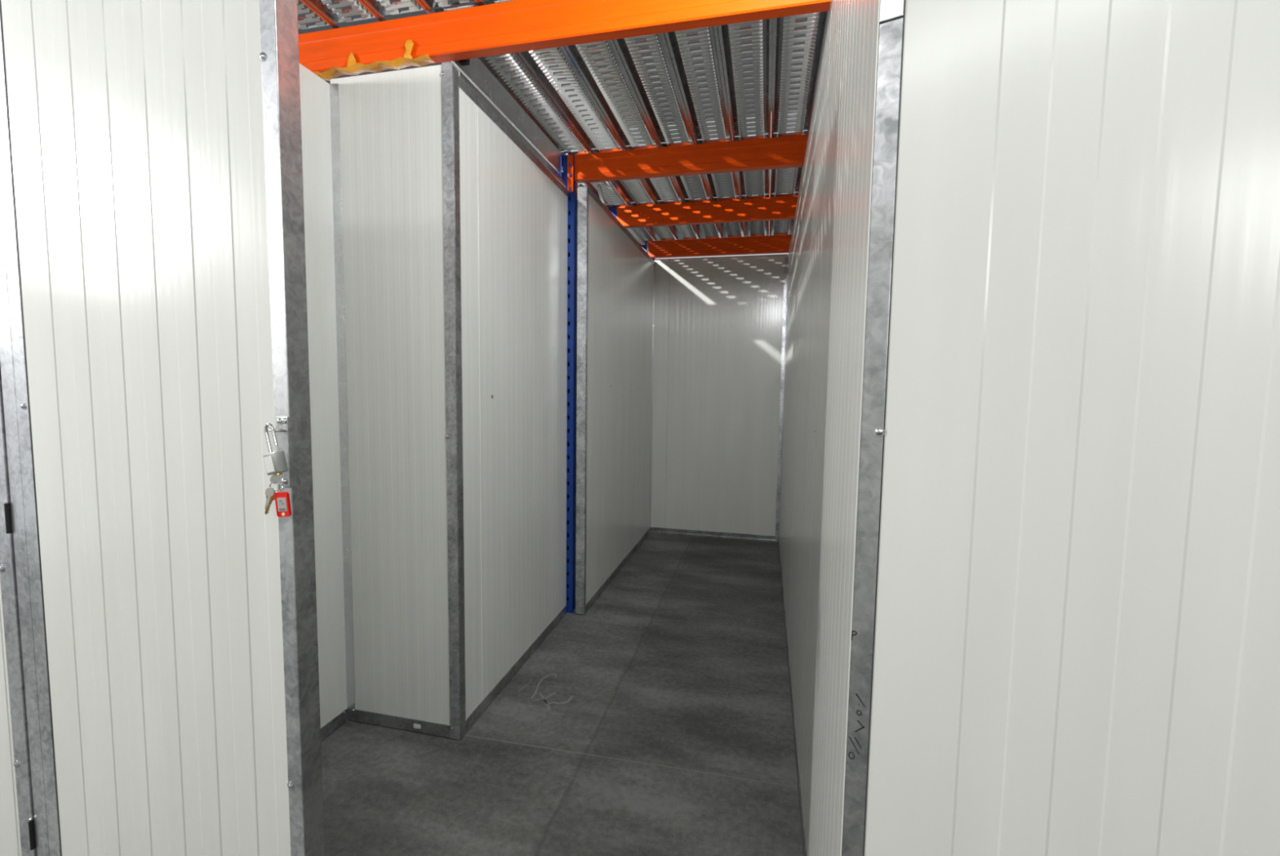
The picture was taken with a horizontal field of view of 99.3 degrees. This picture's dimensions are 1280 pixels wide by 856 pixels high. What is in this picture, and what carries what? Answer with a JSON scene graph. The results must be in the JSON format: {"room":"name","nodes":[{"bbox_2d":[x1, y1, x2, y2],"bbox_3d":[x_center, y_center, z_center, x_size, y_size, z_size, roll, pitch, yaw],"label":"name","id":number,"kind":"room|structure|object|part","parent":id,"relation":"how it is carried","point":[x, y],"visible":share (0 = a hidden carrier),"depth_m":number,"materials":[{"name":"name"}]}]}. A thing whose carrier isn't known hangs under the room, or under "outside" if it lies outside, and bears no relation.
{"room":"self storage facility","nodes":[
{"label":"self storage facility","id":0,"kind":"room"},
{"bbox_2d":[0,366,37,855],"bbox_3d":[-2.759,-0.029,1.552,2.729,2.396,0.058,2,4,13],"label":"wall","id":1,"kind":"structure","parent":0,"point":[16,802],"depth_m":1.28,"materials":[{"name":"white metal"}]},
{"bbox_2d":[0,0,324,855],"bbox_3d":[-1.058,0.135,1.158,0.785,2.145,0.080,2,4,13],"label":"door","id":2,"kind":"structure","parent":1,"relation":"in","point":[153,319],"depth_m":1.13,"materials":[{"name":"white paint"}]},
{"bbox_2d":[262,422,288,475],"bbox_3d":[-0.689,0.040,1.024,0.047,0.099,0.020,2,5,21],"label":"padlock","id":3,"kind":"object","parent":2,"relation":"hanging from","point":[275,462],"visible":1,"depth_m":1.02,"materials":[{"name":"silver metal"}]},
{"bbox_3d":[-0.693,0.068,1.018,0.022,0.030,0.001,-14,-1,21],"label":"label plate","id":4,"kind":"part","parent":3,"relation":"part of","materials":[{"name":"white metal"}]},
{"bbox_2d":[264,474,291,516],"bbox_3d":[-0.681,0.125,1.026,0.051,0.085,0.016,1,4,4],"label":"bunch","id":5,"kind":"object","parent":3,"relation":"hanging from","point":[282,503],"visible":1,"depth_m":1.02,"materials":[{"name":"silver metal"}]},
{"bbox_3d":[-0.691,0.047,1.054,0.026,0.137,0.004,2,4,13],"label":"hasp plate","id":6,"kind":"part","parent":2,"relation":"part of","materials":[{"name":"silver metal"}]},
{"bbox_3d":[-0.673,0.146,1.085,0.003,2.145,0.050,2,4,13],"label":"edge plate","id":7,"kind":"part","parent":2,"relation":"part of","materials":[{"name":"silver metal"}]},
{"bbox_2d":[298,62,347,740],"bbox_3d":[-1.246,-0.016,1.664,0.056,2.396,0.815,2,4,13],"label":"wall","id":8,"kind":"structure","parent":0,"point":[315,103],"depth_m":1.98,"materials":[{"name":"white metal"}]},
{"bbox_2d":[329,62,460,739],"bbox_3d":[-0.891,-0.048,2.021,0.492,2.414,0.062,2,4,13],"label":"wall panel","id":9,"kind":"object","parent":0,"point":[393,160],"visible":1,"depth_m":1.99,"materials":[{"name":"white paint"}]},
{"bbox_3d":[-1.118,-0.067,2.048,0.036,2.350,0.003,2,4,13],"label":"corner trim","id":10,"kind":"part","parent":9,"relation":"part of","materials":[{"name":"white metal"}]},
{"bbox_3d":[-0.676,-0.039,1.948,0.040,2.414,0.004,2,4,13],"label":"corner trim","id":11,"kind":"part","parent":9,"relation":"part of","materials":[{"name":"silver metal"}]},
{"bbox_2d":[452,65,568,738],"bbox_3d":[-0.557,-0.078,2.522,0.052,2.408,1.171,2,4,12],"label":"wall","id":12,"kind":"structure","parent":0,"point":[510,211],"depth_m":2.33,"materials":[{"name":"white metal"}]},
{"bbox_3d":[-0.652,-0.037,1.964,0.005,2.408,0.036,2,4,12],"label":"corner trim","id":13,"kind":"part","parent":12,"relation":"part of","materials":[{"name":"silver metal"}]},
{"bbox_2d":[441,57,565,187],"bbox_3d":[-0.560,-1.367,2.448,0.081,0.192,1.080,2,4,13],"label":"channel","id":14,"kind":"object","parent":12,"relation":"on","point":[473,72],"visible":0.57,"depth_m":2.37,"materials":[{"name":"grey metal"}]},
{"bbox_2d":[297,0,820,132],"bbox_3d":[0.024,-4.490,1.724,15.000,0.150,14.000,2,4,13],"label":"ceiling","id":15,"kind":"structure","parent":0,"point":[388,17],"depth_m":7.02,"materials":[{"name":"grey metal"}]},
{"bbox_2d":[320,532,804,855],"bbox_3d":[-0.204,1.241,1.965,9.200,0.121,7.050,2,4,13],"label":"floor","id":16,"kind":"structure","parent":0,"point":[656,718],"depth_m":2.01,"materials":[{"name":"concrete"}]},
{"bbox_2d":[563,154,617,613],"bbox_3d":[-0.292,-0.242,3.552,0.086,2.592,0.971,2,4,13],"label":"upright post","id":17,"kind":"object","parent":16,"relation":"on","point":[572,199],"visible":0.37,"depth_m":3.10,"materials":[{"name":"blue metal"}]},
{"bbox_2d":[559,154,563,180],"bbox_3d":[-0.442,-1.421,3.024,0.044,0.160,0.070,2,4,13],"label":"bracket","id":18,"kind":"object","parent":17,"relation":"attached to","point":[562,156],"visible":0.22,"depth_m":2.99,"materials":[{"name":"blue metal"}]},
{"bbox_3d":[-0.400,-0.210,3.121,0.066,2.592,0.077,2,4,13],"label":"post","id":19,"kind":"part","parent":17,"relation":"part of","materials":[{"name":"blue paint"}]},
{"bbox_3d":[-0.200,-0.273,3.985,0.066,2.592,0.077,2,4,13],"label":"post","id":20,"kind":"part","parent":17,"relation":"part of","materials":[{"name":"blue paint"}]},
{"bbox_2d":[626,227,644,244],"bbox_3d":[-0.066,-1.570,4.331,0.038,0.016,0.830,2,4,13],"label":"rail","id":21,"kind":"object","parent":17,"relation":"attached to","point":[633,232],"visible":0.56,"depth_m":4.46,"materials":[{"name":"grey metal"}]},
{"bbox_2d":[567,134,808,195],"bbox_3d":[1.069,-1.358,2.684,3.001,0.207,0.061,2,4,13],"label":"beam","id":22,"kind":"structure","parent":17,"relation":"attached to","point":[784,152],"depth_m":2.85,"materials":[{"name":"orange metal"}]},
{"bbox_2d":[560,150,630,205],"bbox_3d":[-0.258,-1.550,3.433,0.189,0.023,0.880,2,4,13],"label":"plank","id":23,"kind":"object","parent":22,"relation":"on","point":[611,195],"visible":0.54,"depth_m":3.59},
{"bbox_2d":[564,40,659,150],"bbox_3d":[-0.118,-1.464,2.346,0.189,0.023,1.170,2,4,13],"label":"plank","id":24,"kind":"object","parent":22,"relation":"on","point":[580,54],"visible":0.66,"depth_m":2.37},
{"bbox_2d":[591,146,657,205],"bbox_3d":[-0.071,-1.544,3.390,0.189,0.023,0.880,2,4,13],"label":"plank","id":25,"kind":"object","parent":22,"relation":"on","point":[633,190],"visible":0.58,"depth_m":3.55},
{"bbox_2d":[613,32,695,146],"bbox_3d":[0.069,-1.458,2.303,0.189,0.023,1.170,2,4,13],"label":"plank","id":26,"kind":"object","parent":22,"relation":"on","point":[633,61],"visible":0.8,"depth_m":2.32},
{"bbox_2d":[626,143,684,204],"bbox_3d":[0.115,-1.538,3.348,0.189,0.023,0.880,2,4,13],"label":"plank","id":27,"kind":"object","parent":22,"relation":"on","point":[661,188],"visible":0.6,"depth_m":3.51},
{"bbox_2d":[661,140,711,202],"bbox_3d":[0.301,-1.532,3.305,0.189,0.023,0.880,2,4,13],"label":"plank","id":28,"kind":"object","parent":22,"relation":"on","point":[691,187],"visible":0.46,"depth_m":3.47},
{"bbox_2d":[664,26,732,143],"bbox_3d":[0.255,-1.453,2.260,0.189,0.023,1.170,2,4,13],"label":"plank","id":29,"kind":"object","parent":22,"relation":"on","point":[684,67],"visible":0.84,"depth_m":2.28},
{"bbox_2d":[697,137,740,200],"bbox_3d":[0.487,-1.526,3.262,0.189,0.023,0.880,2,4,13],"label":"plank","id":30,"kind":"object","parent":22,"relation":"on","point":[723,184],"visible":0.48,"depth_m":3.42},
{"bbox_2d":[717,18,773,141],"bbox_3d":[0.441,-1.447,2.218,0.189,0.023,1.170,2,4,13],"label":"plank","id":31,"kind":"object","parent":22,"relation":"on","point":[762,68],"visible":0.91,"depth_m":2.23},
{"bbox_2d":[734,133,769,199],"bbox_3d":[0.673,-1.520,3.219,0.189,0.023,0.880,2,4,13],"label":"plank","id":32,"kind":"object","parent":22,"relation":"on","point":[751,183],"visible":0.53,"depth_m":3.38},
{"bbox_2d":[769,130,808,197],"bbox_3d":[0.859,-1.514,3.177,0.189,0.023,0.880,2,4,13],"label":"plank","id":33,"kind":"object","parent":22,"relation":"on","point":[785,181],"visible":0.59,"depth_m":3.34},
{"bbox_2d":[617,195,798,227],"bbox_3d":[1.286,-1.448,3.538,2.966,0.139,0.050,2,4,13],"label":"beam","id":34,"kind":"structure","parent":17,"relation":"attached to","point":[773,208],"depth_m":3.70,"materials":[{"name":"orange metal"}]},
{"bbox_2d":[605,203,656,244],"bbox_3d":[-0.020,-1.624,4.457,0.189,0.023,1.216,2,4,13],"label":"plank","id":35,"kind":"object","parent":34,"relation":"on","point":[642,232],"visible":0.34,"depth_m":4.54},
{"bbox_2d":[631,201,678,240],"bbox_3d":[0.166,-1.619,4.414,0.189,0.023,1.216,2,4,13],"label":"plank","id":36,"kind":"object","parent":34,"relation":"on","point":[660,233],"visible":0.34,"depth_m":4.52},
{"bbox_2d":[657,200,700,239],"bbox_3d":[0.352,-1.613,4.372,0.189,0.023,1.216,2,4,13],"label":"plank","id":37,"kind":"object","parent":34,"relation":"on","point":[682,232],"visible":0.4,"depth_m":4.48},
{"bbox_2d":[685,197,722,238],"bbox_3d":[0.538,-1.607,4.329,0.189,0.023,1.216,2,4,13],"label":"plank","id":38,"kind":"object","parent":34,"relation":"on","point":[704,230],"visible":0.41,"depth_m":4.43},
{"bbox_2d":[713,195,746,237],"bbox_3d":[0.724,-1.601,4.286,0.189,0.023,1.216,2,4,13],"label":"plank","id":39,"kind":"object","parent":34,"relation":"on","point":[735,228],"visible":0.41,"depth_m":4.39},
{"bbox_2d":[742,194,768,236],"bbox_3d":[0.910,-1.595,4.244,0.189,0.023,1.216,2,4,13],"label":"plank","id":40,"kind":"object","parent":34,"relation":"on","point":[755,228],"visible":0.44,"depth_m":4.35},
{"bbox_2d":[768,192,797,235],"bbox_3d":[1.096,-1.589,4.201,0.189,0.023,1.216,2,4,13],"label":"plank","id":41,"kind":"object","parent":34,"relation":"on","point":[781,227],"visible":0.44,"depth_m":4.31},
{"bbox_2d":[639,242,655,261],"bbox_3d":[0.057,-0.355,5.096,0.070,2.592,0.427,2,4,13],"label":"frame","id":42,"kind":"object","parent":16,"relation":"on","point":[645,246],"visible":0.02,"depth_m":4.80,"materials":[{"name":"blue paint"}]},
{"bbox_3d":[0.018,-0.342,4.927,0.066,2.592,0.077,2,4,13],"label":"post","id":43,"kind":"part","parent":42,"relation":"part of","materials":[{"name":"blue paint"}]},
{"bbox_2d":[648,234,791,257],"bbox_3d":[1.508,-1.514,4.438,2.940,0.139,0.050,2,4,13],"label":"beam","id":44,"kind":"structure","parent":42,"relation":"attached to","point":[769,244],"depth_m":4.61,"materials":[{"name":"orange metal"}]},
{"bbox_2d":[297,0,831,75],"bbox_3d":[-0.218,-1.335,1.774,5.100,0.139,0.050,2,4,13],"label":"beam","id":45,"kind":"structure","parent":0,"point":[515,26],"depth_m":1.79,"materials":[{"name":"orange metal"}]},
{"bbox_2d":[297,0,337,29],"bbox_3d":[-1.355,-1.397,1.233,0.189,0.023,1.545,2,4,13],"label":"plank","id":46,"kind":"object","parent":45,"relation":"on","point":[310,17],"visible":0.48,"depth_m":1.93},
{"bbox_2d":[304,0,382,28],"bbox_3d":[-1.169,-1.391,1.191,0.189,0.023,1.545,2,4,13],"label":"plank","id":47,"kind":"object","parent":45,"relation":"on","point":[331,11],"visible":0.98,"depth_m":1.88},
{"bbox_2d":[312,40,435,80],"bbox_3d":[-0.953,-1.299,1.925,0.492,0.088,0.049,2,4,13],"label":"film","id":48,"kind":"object","parent":45,"relation":"attached to","point":[353,68],"visible":0.94,"depth_m":1.92,"materials":[{"name":"orange"}]},
{"bbox_2d":[361,0,431,21],"bbox_3d":[-0.983,-1.385,1.148,0.189,0.023,1.545,2,4,13],"label":"plank","id":49,"kind":"object","parent":45,"relation":"on","point":[381,8],"visible":0.98,"depth_m":1.86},
{"bbox_2d":[420,0,482,13],"bbox_3d":[-0.797,-1.379,1.105,0.189,0.023,1.545,2,4,13],"label":"plank","id":50,"kind":"object","parent":45,"relation":"on","point":[429,4],"visible":0.96,"depth_m":1.84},
{"bbox_2d":[478,0,485,5],"bbox_3d":[-0.611,-1.373,1.062,0.189,0.023,1.545,2,4,13],"label":"plank","id":51,"kind":"object","parent":45,"relation":"on","point":[482,2],"visible":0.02,"depth_m":1.81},
{"bbox_2d":[434,2,591,153],"bbox_3d":[-0.490,-1.476,2.431,0.189,0.023,1.170,2,4,13],"label":"plank","id":52,"kind":"object","parent":45,"relation":"on","point":[493,65],"visible":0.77,"depth_m":2.44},
{"bbox_2d":[484,0,625,152],"bbox_3d":[-0.304,-1.470,2.388,0.189,0.023,1.170,2,4,13],"label":"plank","id":53,"kind":"object","parent":45,"relation":"on","point":[534,60],"visible":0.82,"depth_m":2.40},
{"bbox_2d":[771,10,829,137],"bbox_3d":[0.627,-1.441,2.175,0.189,0.023,1.170,2,4,13],"label":"plank","id":54,"kind":"object","parent":45,"relation":"on","point":[780,113],"visible":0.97,"depth_m":2.19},
{"bbox_2d":[575,185,654,613],"bbox_3d":[-0.121,-0.189,3.981,0.057,2.419,1.871,2,4,13],"label":"wall","id":55,"kind":"structure","parent":0,"point":[615,275],"depth_m":3.56,"materials":[{"name":"white metal"}]},
{"bbox_3d":[-0.332,-0.120,3.075,0.056,2.409,0.006,2,4,13],"label":"trim","id":56,"kind":"part","parent":55,"relation":"part of","materials":[{"name":"silver metal"}]},
{"bbox_3d":[-0.304,-0.119,3.075,0.004,2.409,0.018,2,4,13],"label":"edge trim","id":57,"kind":"part","parent":55,"relation":"part of","materials":[{"name":"silver metal"}]},
{"bbox_3d":[0.111,-0.275,4.867,0.003,2.370,0.028,2,4,13],"label":"corner trim","id":58,"kind":"part","parent":55,"relation":"part of","materials":[{"name":"white metal"}]},
{"bbox_2d":[650,253,788,542],"bbox_3d":[0.677,-0.249,4.774,1.150,2.447,0.071,2,4,13],"label":"wall","id":59,"kind":"structure","parent":0,"point":[719,322],"depth_m":4.75,"materials":[{"name":"white metal"}]},
{"bbox_3d":[1.206,-0.232,4.630,0.029,2.390,0.006,2,4,13],"label":"corner trim","id":60,"kind":"part","parent":59,"relation":"part of","materials":[{"name":"white metal"}]},
{"bbox_2d":[778,0,878,855],"bbox_3d":[0.802,-0.084,2.718,0.057,2.428,3.925,2,4,13],"label":"wall","id":61,"kind":"structure","parent":0,"point":[827,260],"depth_m":1.33,"materials":[{"name":"white metal"}]},
{"bbox_3d":[1.216,-0.240,4.614,0.004,2.350,0.028,2,4,13],"label":"corner trim","id":62,"kind":"part","parent":61,"relation":"part of","materials":[{"name":"white metal"}]},
{"bbox_2d":[840,0,1279,855],"bbox_3d":[0.661,0.080,0.647,0.750,2.380,0.050,3,5,30],"label":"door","id":63,"kind":"structure","parent":61,"relation":"in","point":[1064,633],"depth_m":0.69,"materials":[{"name":"white paint"}]}
]}

